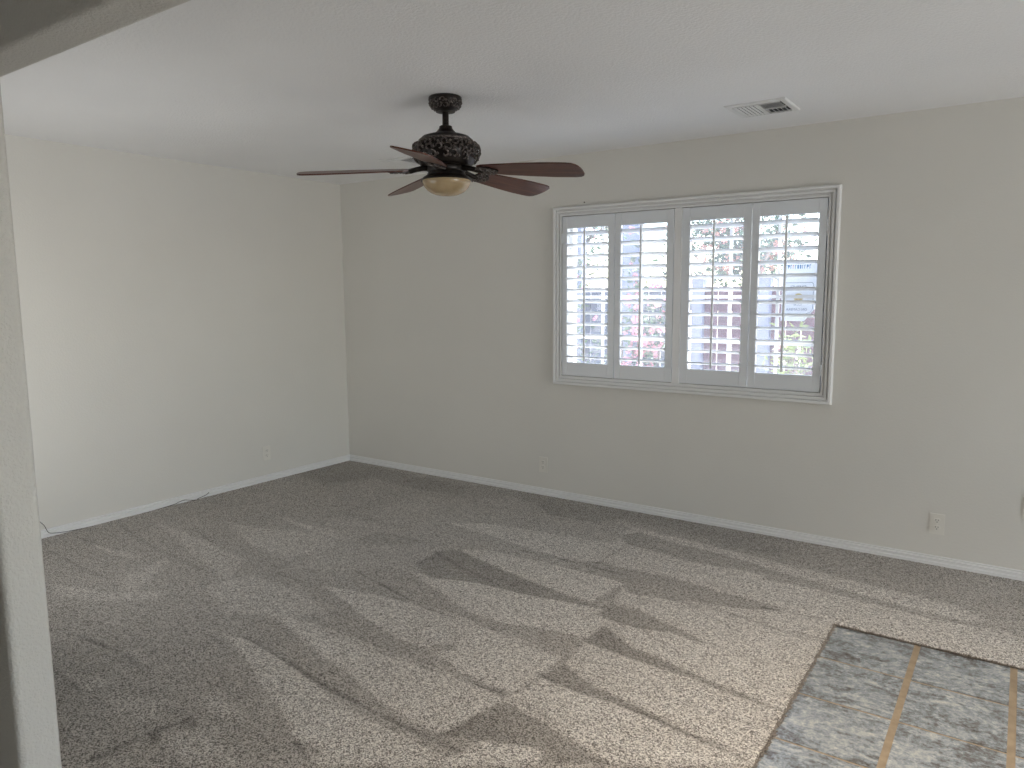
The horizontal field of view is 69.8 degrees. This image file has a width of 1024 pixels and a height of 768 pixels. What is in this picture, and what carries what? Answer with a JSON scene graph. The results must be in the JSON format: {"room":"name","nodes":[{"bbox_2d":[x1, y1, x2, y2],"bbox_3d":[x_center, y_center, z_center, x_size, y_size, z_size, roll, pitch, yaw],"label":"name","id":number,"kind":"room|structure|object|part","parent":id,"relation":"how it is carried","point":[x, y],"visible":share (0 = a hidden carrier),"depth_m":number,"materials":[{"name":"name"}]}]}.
{"room":"empty living room","nodes":[
{"label":"empty living room","id":0,"kind":"room"},
{"bbox_2d":[0,0,189,767],"bbox_3d":[0.779,0.226,0.583,10.500,2.460,0.118,5,9,35],"label":"wall","id":1,"kind":"structure","parent":0,"point":[31,31],"depth_m":2.16,"materials":[{"name":"greige paint"}]},
{"bbox_2d":[5,134,349,529],"bbox_3d":[-3.422,-0.166,3.845,0.150,2.640,6.600,5,9,35],"label":"wall","id":2,"kind":"structure","parent":0,"point":[182,321],"depth_m":5.15,"materials":[{"name":"beige paint"}]},
{"bbox_2d":[41,454,349,538],"bbox_3d":[-2.473,0.854,5.191,0.016,0.059,3.540,5,9,35],"label":"baseboard","id":3,"kind":"structure","parent":2,"relation":"attached to","point":[109,517],"depth_m":5.31,"materials":[{"name":"white paint"}]},
{"bbox_2d":[262,445,270,460],"bbox_3d":[-1.969,0.555,5.892,0.009,0.114,0.070,5,9,35],"label":"wall outlet","id":4,"kind":"object","parent":2,"relation":"attached to","point":[266,449],"visible":1,"depth_m":5.89,"materials":[{"name":"beige plastic"}]},
{"bbox_2d":[0,0,1023,184],"bbox_3d":[0.941,-1.101,0.663,10.800,0.150,6.900,5,9,35],"label":"ceiling","id":5,"kind":"structure","parent":0,"point":[287,88],"depth_m":3.15,"materials":[{"name":"white paint"}]},
{"bbox_2d":[379,156,418,166],"bbox_3d":[-0.734,-1.579,5.215,0.304,0.015,0.292,5,9,35],"label":"ceiling vent","id":6,"kind":"object","parent":5,"relation":"in","point":[407,161],"visible":0.59,"depth_m":5.17,"materials":[{"name":"white metal"}]},
{"bbox_2d":[297,93,584,195],"bbox_3d":[-0.281,-1.146,3.548,1.337,0.463,1.339,5,9,35],"label":"ceiling fan","id":7,"kind":"object","parent":5,"relation":"hanging from","point":[448,156],"visible":1,"depth_m":3.46,"materials":[{"name":"brown wood"}]},
{"bbox_3d":[-0.754,-1.007,3.483,0.518,0.006,0.162,-5,21,-9],"label":"blade","id":8,"kind":"part","parent":7,"relation":"part of","materials":[{"name":"brown wood"}]},
{"bbox_3d":[-0.526,-1.067,3.947,0.162,0.006,0.518,-19,12,-26],"label":"blade","id":9,"kind":"part","parent":7,"relation":"part of","materials":[{"name":"brown wood"}]},
{"bbox_3d":[-0.380,-0.964,3.123,0.162,0.006,0.518,14,12,5],"label":"blade","id":10,"kind":"part","parent":7,"relation":"part of","materials":[{"name":"brown wood"}]},
{"bbox_3d":[-0.317,-0.952,3.567,0.234,0.072,0.234,5,9,35],"label":"lamp shade","id":11,"kind":"part","parent":7,"relation":"part of","materials":[{"name":"beige glass"}]},
{"bbox_3d":[-0.010,-1.055,3.875,0.162,0.006,0.518,-12,-7,44],"label":"blade","id":12,"kind":"part","parent":7,"relation":"part of","materials":[{"name":"brown wood"}]},
{"bbox_3d":[0.080,-0.984,3.368,0.518,0.006,0.162,8,-3,25],"label":"blade","id":13,"kind":"part","parent":7,"relation":"part of","materials":[{"name":"brown wood"}]},
{"bbox_2d":[723,97,799,117],"bbox_3d":[1.283,-1.410,3.760,0.304,0.015,0.292,5,9,35],"label":"ceiling vent","id":14,"kind":"object","parent":5,"relation":"in","point":[776,105],"visible":1,"depth_m":3.73,"materials":[{"name":"white metal"}]},
{"bbox_2d":[41,461,1023,767],"bbox_3d":[0.958,1.383,0.976,10.500,0.021,6.600,5,9,35],"label":"floor","id":15,"kind":"structure","parent":0,"point":[348,614],"depth_m":3.30,"materials":[{"name":"carpet"}]},
{"bbox_2d":[40,493,207,532],"bbox_3d":[-2.610,0.813,4.954,0.038,0.193,1.248,5,9,35],"label":"cord","id":16,"kind":"object","parent":15,"relation":"on","point":[207,493],"visible":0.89,"depth_m":4.75,"materials":[{"name":"rubber"}]},
{"bbox_2d":[340,97,1023,570],"bbox_3d":[2.877,-0.175,3.573,10.800,2.640,0.150,5,9,35],"label":"wall","id":17,"kind":"structure","parent":0,"point":[448,300],"depth_m":4.43,"materials":[{"name":"beige paint"}]},
{"bbox_2d":[539,456,547,472],"bbox_3d":[0.231,0.598,5.431,0.070,0.114,0.009,5,9,35],"label":"wall outlet","id":18,"kind":"object","parent":17,"relation":"attached to","point":[543,461],"visible":1,"depth_m":5.43,"materials":[{"name":"beige plastic"}]},
{"bbox_2d":[350,455,1023,580],"bbox_3d":[2.843,1.012,3.649,10.486,0.059,0.016,5,9,35],"label":"baseboard","id":19,"kind":"structure","parent":17,"relation":"attached to","point":[1014,574],"depth_m":4.66,"materials":[{"name":"white paint"}]},
{"bbox_2d":[553,184,841,404],"bbox_3d":[1.107,-0.564,4.740,1.874,1.239,0.177,5,9,35],"label":"window","id":20,"kind":"structure","parent":17,"relation":"in","point":[833,192],"depth_m":4.65,"materials":[{"name":"white paint"}]},
{"bbox_3d":[1.141,-0.570,4.787,1.750,1.115,0.060,5,9,35],"label":"frame","id":21,"kind":"part","parent":20,"relation":"part of","materials":[{"name":"white plastic"}]},
{"bbox_2d":[561,213,614,377],"bbox_3d":[0.523,-0.601,5.069,0.410,1.107,0.101,5,9,35],"label":"shutter panel","id":22,"kind":"object","parent":20,"relation":"attached to","point":[599,220],"visible":1,"depth_m":5.04,"materials":[{"name":"white paint"}]},
{"bbox_3d":[0.495,-0.609,5.033,0.013,0.907,0.012,5,9,35],"label":"tilt rod","id":23,"kind":"part","parent":22,"relation":"part of","materials":[{"name":"white paint"}]},
{"bbox_3d":[0.528,-0.100,5.139,0.319,0.094,0.025,5,9,35],"label":"rail","id":24,"kind":"part","parent":22,"relation":"part of","materials":[{"name":"white paint"}]},
{"bbox_3d":[0.521,-1.111,5.012,0.319,0.081,0.025,5,9,35],"label":"rail","id":25,"kind":"part","parent":22,"relation":"part of","materials":[{"name":"white paint"}]},
{"bbox_2d":[614,209,674,381],"bbox_3d":[0.867,-0.574,4.832,0.419,1.107,0.101,5,9,35],"label":"shutter panel","id":26,"kind":"object","parent":20,"relation":"attached to","point":[646,373],"visible":1,"depth_m":4.81,"materials":[{"name":"white paint"}]},
{"bbox_3d":[0.837,-0.581,4.796,0.013,0.907,0.012,5,9,35],"label":"tilt rod","id":27,"kind":"part","parent":26,"relation":"part of","materials":[{"name":"white paint"}]},
{"bbox_3d":[0.870,-0.072,4.903,0.324,0.094,0.025,5,9,35],"label":"rail","id":28,"kind":"part","parent":26,"relation":"part of","materials":[{"name":"white paint"}]},
{"bbox_3d":[0.863,-1.084,4.776,0.324,0.081,0.025,5,9,35],"label":"rail","id":29,"kind":"part","parent":26,"relation":"part of","materials":[{"name":"white paint"}]},
{"bbox_3d":[1.069,-0.560,4.715,0.049,1.115,0.052,5,9,35],"label":"post","id":30,"kind":"part","parent":20,"relation":"part of","materials":[{"name":"white paint"}]},
{"bbox_2d":[678,203,752,386],"bbox_3d":[1.257,-0.543,4.562,0.439,1.107,0.101,5,9,35],"label":"shutter panel","id":31,"kind":"object","parent":20,"relation":"attached to","point":[686,375],"visible":1,"depth_m":4.54,"materials":[{"name":"white paint"}]},
{"bbox_3d":[1.235,-0.549,4.521,0.013,0.907,0.012,5,9,35],"label":"tilt rod","id":32,"kind":"part","parent":31,"relation":"part of","materials":[{"name":"white paint"}]},
{"bbox_3d":[1.268,-0.041,4.628,0.334,0.094,0.025,5,9,35],"label":"rail","id":33,"kind":"part","parent":31,"relation":"part of","materials":[{"name":"white paint"}]},
{"bbox_3d":[1.262,-1.052,4.501,0.334,0.081,0.025,5,9,35],"label":"rail","id":34,"kind":"part","parent":31,"relation":"part of","materials":[{"name":"white paint"}]},
{"bbox_2d":[747,197,828,391],"bbox_3d":[1.616,-0.514,4.314,0.425,1.107,0.101,5,9,35],"label":"shutter panel","id":35,"kind":"object","parent":20,"relation":"attached to","point":[807,383],"visible":1,"depth_m":4.29,"materials":[{"name":"white paint"}]},
{"bbox_3d":[1.620,-0.012,4.385,0.333,0.094,0.025,5,9,35],"label":"rail","id":36,"kind":"part","parent":35,"relation":"part of","materials":[{"name":"white paint"}]},
{"bbox_3d":[1.587,-0.521,4.278,0.013,0.907,0.012,5,9,35],"label":"tilt rod","id":37,"kind":"part","parent":35,"relation":"part of","materials":[{"name":"white paint"}]},
{"bbox_3d":[1.613,-1.024,4.258,0.333,0.081,0.025,5,9,35],"label":"rail","id":38,"kind":"part","parent":35,"relation":"part of","materials":[{"name":"white paint"}]},
{"bbox_2d":[781,264,816,320],"bbox_3d":[1.717,-0.552,4.390,0.200,0.350,0.003,5,9,35],"label":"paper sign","id":39,"kind":"object","parent":20,"relation":"attached to","point":[791,268],"visible":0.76,"depth_m":4.39,"materials":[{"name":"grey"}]},
{"bbox_2d":[929,513,944,534],"bbox_3d":[2.313,0.763,3.993,0.070,0.114,0.009,5,9,35],"label":"wall outlet","id":40,"kind":"object","parent":17,"relation":"attached to","point":[937,521],"visible":1,"depth_m":3.99,"materials":[{"name":"beige plastic"}]},
{"bbox_2d":[933,525,939,529],"bbox_3d":[2.312,0.783,3.993,0.033,0.025,0.004,5,9,35],"label":"receptacle","id":41,"kind":"object","parent":40,"relation":"attached to","point":[935,527],"depth_m":3.99,"materials":[{"name":"beige plastic"}]},
{"bbox_2d":[757,627,1023,767],"bbox_3d":[2.420,1.590,-0.689,6.185,0.010,5.515,5,9,35],"label":"floor tile","id":42,"kind":"structure","parent":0,"point":[868,700],"depth_m":2.63,"materials":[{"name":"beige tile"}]},
{"label":"outside","id":43,"kind":"structure","parent":0,"visible":0},
{"bbox_2d":[660,332,800,373],"bbox_3d":[7.072,-0.231,15.369,32.000,0.150,23.840,5,9,35],"label":"ground","id":44,"kind":"structure","parent":43,"point":[689,332],"depth_m":19.18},
{"bbox_2d":[576,231,605,362],"bbox_3d":[0.528,-0.550,7.779,0.840,2.823,0.692,3,8,23],"label":"flowering shrub","id":45,"kind":"object","parent":44,"relation":"on","point":[580,262],"visible":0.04,"depth_m":7.75,"materials":[{"name":"green plant"}]},
{"bbox_2d":[586,226,607,276],"bbox_3d":[0.779,-1.262,10.956,2.262,3.093,2.190,5,9,35],"label":"flowering tree","id":46,"kind":"object","parent":44,"relation":"on","point":[589,237],"visible":0.04,"depth_m":10.76,"materials":[{"name":"green plant"}]},
{"bbox_2d":[593,226,665,366],"bbox_3d":[1.228,-0.334,7.401,0.821,2.955,0.571,5,9,35],"label":"flowering shrub","id":47,"kind":"object","parent":44,"relation":"on","point":[650,330],"visible":0.36,"depth_m":7.32,"materials":[{"name":"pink plant"}]},
{"bbox_3d":[1.230,-0.139,7.436,0.621,2.256,0.344,5,9,35],"label":"stem","id":48,"kind":"part","parent":47,"relation":"part of","materials":[{"name":"multicoloured plant"}]},
{"bbox_2d":[576,224,691,366],"bbox_3d":[0.370,-0.700,8.885,3.750,2.490,0.150,5,9,35],"label":"fence","id":49,"kind":"object","parent":44,"relation":"on","point":[626,248],"visible":0.03,"depth_m":8.37,"materials":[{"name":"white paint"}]},
{"bbox_3d":[0.744,-0.670,8.627,0.260,2.490,0.150,5,9,35],"label":"post","id":50,"kind":"part","parent":49,"relation":"part of","materials":[{"name":"white paint"}]},
{"bbox_3d":[1.055,-0.283,8.496,0.710,1.650,0.050,5,9,35],"label":"board panel","id":51,"kind":"part","parent":49,"relation":"part of","materials":[{"name":"white wood"}]},
{"bbox_3d":[1.335,-0.623,8.219,0.260,2.490,0.150,5,9,35],"label":"post","id":52,"kind":"part","parent":49,"relation":"part of","materials":[{"name":"white paint"}]},
{"bbox_3d":[1.642,-0.236,8.091,0.700,1.650,0.050,5,9,35],"label":"board panel","id":53,"kind":"part","parent":49,"relation":"part of","materials":[{"name":"white wood"}]},
{"bbox_2d":[662,213,816,286],"bbox_3d":[3.019,-1.008,9.239,2.149,2.988,2.760,-2,7,-13],"label":"flowering tree","id":54,"kind":"object","parent":44,"relation":"on","point":[771,242],"visible":0.32,"depth_m":8.90,"materials":[{"name":"green plant"}]},
{"bbox_2d":[690,278,815,374],"bbox_3d":[3.127,-0.147,7.024,2.960,1.820,0.150,5,9,35],"label":"fence","id":55,"kind":"object","parent":44,"relation":"on","point":[763,282],"visible":0.06,"depth_m":7.58,"materials":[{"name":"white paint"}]},
{"bbox_3d":[1.978,-0.239,7.818,0.160,1.820,0.150,5,9,35],"label":"post","id":56,"kind":"part","parent":55,"relation":"part of","materials":[{"name":"white paint"}]},
{"bbox_3d":[2.274,-0.185,7.654,0.680,1.650,0.050,5,9,35],"label":"board panel","id":57,"kind":"part","parent":55,"relation":"part of","materials":[{"name":"white wood"}]},
{"bbox_3d":[2.544,-0.194,7.427,0.160,1.820,0.150,5,9,35],"label":"post","id":58,"kind":"part","parent":55,"relation":"part of","materials":[{"name":"white paint"}]},
{"bbox_3d":[2.845,-0.140,7.260,0.690,1.650,0.050,5,9,35],"label":"board panel","id":59,"kind":"part","parent":55,"relation":"part of","materials":[{"name":"white wood"}]},
{"bbox_2d":[762,321,812,374],"bbox_3d":[2.512,0.230,6.021,1.005,1.584,0.796,5,9,35],"label":"bush","id":60,"kind":"object","parent":44,"relation":"on","point":[790,359],"visible":0.06,"depth_m":6.17,"materials":[{"name":"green plant"}]},
{"bbox_3d":[2.455,0.282,6.139,0.807,1.212,0.486,1,7,13],"label":"stem","id":61,"kind":"part","parent":60,"relation":"part of","materials":[{"name":"green plant"}]}
]}

